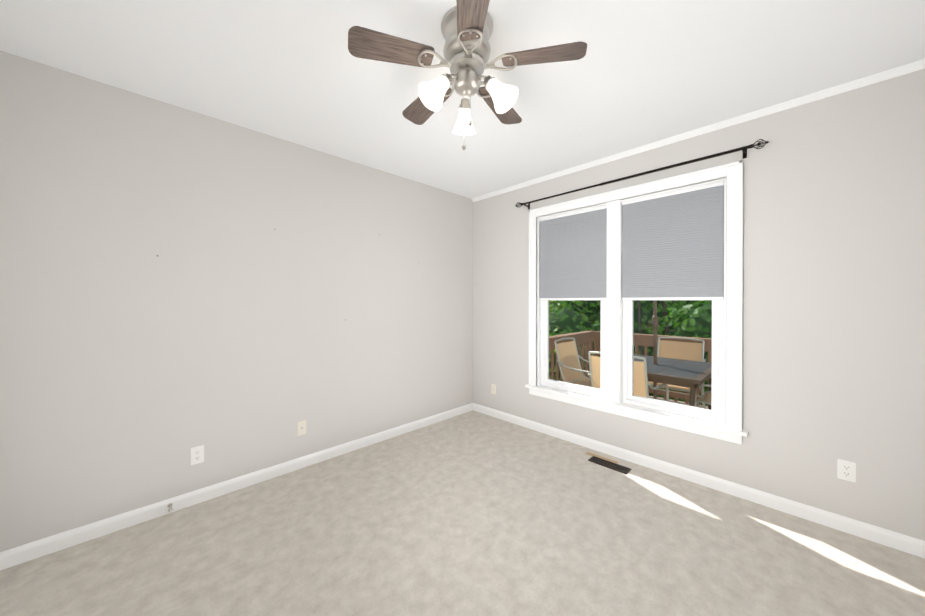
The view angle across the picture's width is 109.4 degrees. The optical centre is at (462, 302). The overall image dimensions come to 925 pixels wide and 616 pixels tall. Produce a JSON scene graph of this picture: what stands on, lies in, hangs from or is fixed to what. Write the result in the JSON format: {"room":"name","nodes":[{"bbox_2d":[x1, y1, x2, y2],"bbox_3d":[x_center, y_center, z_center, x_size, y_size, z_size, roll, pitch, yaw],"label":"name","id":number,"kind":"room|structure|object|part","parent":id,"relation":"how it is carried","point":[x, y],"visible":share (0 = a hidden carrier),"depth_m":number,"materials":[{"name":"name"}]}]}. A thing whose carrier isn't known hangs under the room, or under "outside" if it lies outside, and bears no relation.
{"room":"empty bedroom","nodes":[
{"label":"empty bedroom","id":0,"kind":"room"},
{"bbox_2d":[0,51,472,551],"bbox_3d":[-1.189,0.035,2.926,3.850,2.650,0.141,0,0,-45],"label":"wall","id":1,"kind":"structure","parent":0,"point":[177,283],"depth_m":2.19,"materials":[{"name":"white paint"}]},
{"bbox_2d":[191,445,203,464],"bbox_3d":[-1.800,1.038,2.225,0.072,0.116,0.009,0,0,-45],"label":"electrical outlet","id":2,"kind":"object","parent":1,"relation":"attached to","point":[197,454],"visible":1,"depth_m":2.22,"materials":[{"name":"white plastic"}]},
{"bbox_2d":[0,403,475,569],"bbox_3d":[-1.126,1.317,2.867,3.570,0.088,0.040,0,0,-45],"label":"baseboard","id":3,"kind":"structure","parent":1,"relation":"attached to","point":[14,556],"depth_m":2.19,"materials":[{"name":"white wood"}]},
{"bbox_2d":[167,503,172,511],"bbox_3d":[-1.863,1.314,2.090,0.025,0.024,0.086,0,0,-45],"label":"doorstop","id":4,"kind":"object","parent":3,"relation":"attached to","point":[169,506],"visible":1,"depth_m":2.09,"materials":[{"name":"silver metal"}]},
{"bbox_2d":[297,420,305,435],"bbox_3d":[-1.320,1.034,2.693,0.070,0.114,0.014,0,0,-45],"label":"outlet","id":5,"kind":"object","parent":1,"relation":"attached to","point":[301,427],"visible":1,"depth_m":2.69,"materials":[{"name":"beige plastic"}]},
{"bbox_2d":[0,410,924,615],"bbox_3d":[0.052,1.426,1.670,4.170,0.120,4.000,0,0,-45],"label":"floor carpet","id":6,"kind":"object","parent":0,"point":[472,513],"visible":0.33,"depth_m":1.79,"materials":[{"name":"beige carpet"}]},
{"bbox_2d":[585,452,630,473],"bbox_3d":[1.218,1.357,2.783,0.157,0.007,0.388,0,0,-45],"label":"air vent register","id":7,"kind":"object","parent":6,"relation":"on","point":[605,462],"visible":1,"depth_m":2.76,"materials":[{"name":"brown metal"}]},
{"bbox_2d":[0,0,924,198],"bbox_3d":[0.052,-1.344,1.658,4.170,0.120,4.000,0,0,-45],"label":"ceiling","id":8,"kind":"structure","parent":0,"point":[642,73],"depth_m":1.77,"materials":[{"name":"white paint"}]},
{"bbox_2d":[348,0,586,149],"bbox_3d":[0.010,-0.998,1.557,1.014,0.571,0.997,0,0,-45],"label":"fan","id":9,"kind":"object","parent":8,"relation":"attached to","point":[466,28],"visible":1,"depth_m":1.45,"materials":[{"name":"brown wood"}]},
{"label":"blade","id":10,"kind":"part","parent":9,"relation":"part of","materials":[{"name":"brown wood"}]},
{"bbox_3d":[-0.196,-1.085,1.797,0.136,0.006,0.360,14,-12,-38],"label":"blade","id":11,"kind":"part","parent":9,"relation":"part of","materials":[{"name":"brown wood"}]},
{"bbox_3d":[0.017,-0.998,1.540,0.450,0.571,0.443,0,0,-45],"label":"motor","id":12,"kind":"part","parent":9,"relation":"part of","materials":[{"name":"silver metal"}]},
{"bbox_3d":[0.038,-1.082,1.184,0.136,0.006,0.360,-11,4,-2],"label":"blade","id":13,"kind":"part","parent":9,"relation":"part of","materials":[{"name":"brown wood"}]},
{"bbox_3d":[0.209,-1.085,1.818,0.136,0.006,0.360,13,4,33],"label":"blade","id":14,"kind":"part","parent":9,"relation":"part of","materials":[{"name":"brown wood"}]},
{"label":"blade","id":15,"kind":"part","parent":9,"relation":"part of","materials":[{"name":"brown wood"}]},
{"bbox_2d":[473,69,924,540],"bbox_3d":[1.375,0.035,2.965,0.140,2.650,3.680,0,0,-45],"label":"wall","id":16,"kind":"structure","parent":0,"point":[833,278],"depth_m":2.06,"materials":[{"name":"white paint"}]},
{"bbox_2d":[491,384,495,393],"bbox_3d":[0.366,1.031,3.885,0.014,0.114,0.070,0,0,-45],"label":"outlet","id":17,"kind":"object","parent":16,"relation":"attached to","point":[493,388],"visible":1,"depth_m":3.88,"materials":[{"name":"beige plastic"}]},
{"bbox_2d":[525,160,747,444],"bbox_3d":[1.371,0.002,2.933,0.186,1.970,1.806,0,0,-45],"label":"window","id":18,"kind":"structure","parent":16,"relation":"in","point":[732,431],"depth_m":2.79,"materials":[{"name":"white wood"}]},
{"bbox_2d":[539,181,723,299],"bbox_3d":[1.357,-0.450,2.918,0.032,0.854,1.528,0,0,-45],"label":"window shade","id":19,"kind":"object","parent":18,"relation":"attached to","point":[672,245],"visible":0.94,"depth_m":2.72,"materials":[{"name":"grey fabric"}]},
{"bbox_3d":[1.404,0.005,2.965,0.090,1.765,1.536,0,0,-45],"label":"vinyl window frame","id":20,"kind":"part","parent":18,"relation":"part of","materials":[{"name":"white plastic"}]},
{"bbox_2d":[515,139,768,208],"bbox_3d":[1.298,-1.037,2.861,0.108,0.075,2.013,0,0,-45],"label":"curtain rod","id":21,"kind":"object","parent":16,"relation":"attached to","point":[745,148],"visible":1,"depth_m":2.51,"materials":[{"name":"brown metal"}]},
{"bbox_2d":[471,59,924,201],"bbox_3d":[1.312,-1.271,2.898,0.036,0.037,3.400,0,0,-45],"label":"crown molding","id":22,"kind":"structure","parent":16,"relation":"attached to","point":[873,79],"depth_m":2.26,"materials":[{"name":"white wood"}]},
{"bbox_2d":[476,404,924,557],"bbox_3d":[1.323,1.316,2.913,0.014,0.088,3.330,0,0,-45],"label":"baseboard","id":23,"kind":"structure","parent":16,"relation":"attached to","point":[911,545],"depth_m":2.27,"materials":[{"name":"white wood"}]},
{"bbox_2d":[837,459,855,481],"bbox_3d":[2.279,1.000,1.944,0.009,0.116,0.072,0,0,-45],"label":"electrical outlet","id":24,"kind":"object","parent":16,"relation":"attached to","point":[846,470],"visible":1,"depth_m":1.94,"materials":[{"name":"white plastic"}]},
{"label":"outside","id":25,"kind":"structure","parent":0,"visible":0},
{"bbox_3d":[9.519,4.624,11.418,23.280,0.200,52.000,0,0,-45],"label":"ground","id":26,"kind":"structure","parent":25,"visible":0},
{"bbox_2d":[550,300,571,379],"bbox_3d":[4.312,0.997,11.037,4.996,7.086,4.843,0,0,-45],"label":"tree","id":27,"kind":"object","parent":26,"relation":"on","point":[569,302],"depth_m":9.94,"materials":[{"name":"green plant"}]},
{"bbox_2d":[549,300,672,397],"bbox_3d":[2.728,0.038,8.263,3.134,9.005,7.090,0,0,-45],"label":"tree","id":28,"kind":"object","parent":26,"relation":"on","point":[639,313],"depth_m":6.85,"materials":[{"name":"green plant"}]},
{"bbox_2d":[549,300,701,396],"bbox_3d":[3.608,1.606,8.425,4.204,5.886,4.562,0,0,-45],"label":"tree","id":29,"kind":"object","parent":26,"relation":"on","point":[577,308],"depth_m":7.40,"materials":[{"name":"green plant"}]},
{"bbox_2d":[567,300,711,400],"bbox_3d":[5.249,0.733,8.210,5.045,7.620,5.381,0,0,-45],"label":"tree","id":30,"kind":"object","parent":26,"relation":"on","point":[661,328],"depth_m":6.83,"materials":[{"name":"green plant"}]},
{"bbox_2d":[657,300,711,405],"bbox_3d":[5.183,2.119,6.039,3.088,4.897,3.566,0,0,-45],"label":"tree","id":31,"kind":"object","parent":26,"relation":"on","point":[699,330],"depth_m":5.73,"materials":[{"name":"green plant"}]},
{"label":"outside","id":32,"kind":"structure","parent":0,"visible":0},
{"bbox_2d":[588,395,711,421],"bbox_3d":[3.037,1.589,3.233,2.587,0.220,4.840,0,0,-45],"label":"floor","id":33,"kind":"structure","parent":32,"point":[678,402],"depth_m":4.81,"materials":[{"name":"brown wood"}]},
{"bbox_2d":[549,331,594,391],"bbox_3d":[1.333,1.070,4.824,2.460,1.122,0.160,0,0,-45],"label":"deck railing","id":34,"kind":"object","parent":33,"relation":"on","point":[586,340],"depth_m":5.33,"materials":[{"name":"brown wood"}]},
{"bbox_2d":[554,338,591,392],"bbox_3d":[1.667,0.989,4.355,0.622,0.970,0.723,0,0,-45],"label":"patio chair","id":35,"kind":"object","parent":33,"relation":"on","point":[572,361],"depth_m":4.54,"materials":[{"name":"beige fabric"}]},
{"bbox_2d":[588,351,668,410],"bbox_3d":[1.773,0.993,3.530,0.723,0.970,0.622,0,0,-45],"label":"patio chair","id":36,"kind":"object","parent":33,"relation":"on","point":[638,376],"depth_m":3.21,"materials":[{"name":"beige fabric"}]},
{"bbox_2d":[588,300,716,422],"bbox_3d":[2.294,0.201,3.899,1.200,2.550,1.100,0,0,-45],"label":"patio table","id":37,"kind":"object","parent":33,"relation":"on","point":[697,369],"depth_m":3.60,"materials":[{"name":"metal"},{"name":"bronze metal"},{"name":"tan canvas fabric"}]},
{"bbox_2d":[595,331,711,405],"bbox_3d":[3.898,1.073,4.085,0.159,1.122,4.810,0,0,-45],"label":"deck railing","id":38,"kind":"object","parent":33,"relation":"on","point":[708,345],"depth_m":4.90,"materials":[{"name":"brown wood"}]},
{"bbox_2d":[648,337,705,408],"bbox_3d":[2.873,0.989,4.444,0.723,0.970,0.622,0,0,-45],"label":"patio chair","id":39,"kind":"object","parent":33,"relation":"on","point":[681,347],"depth_m":4.62,"materials":[{"name":"beige fabric"}]},
{"bbox_2d":[695,376,711,408],"bbox_3d":[2.908,0.993,3.464,0.622,0.970,0.723,0,0,-45],"label":"patio chair","id":40,"kind":"object","parent":33,"relation":"on","point":[704,399],"depth_m":3.68,"materials":[{"name":"beige"}]}
]}

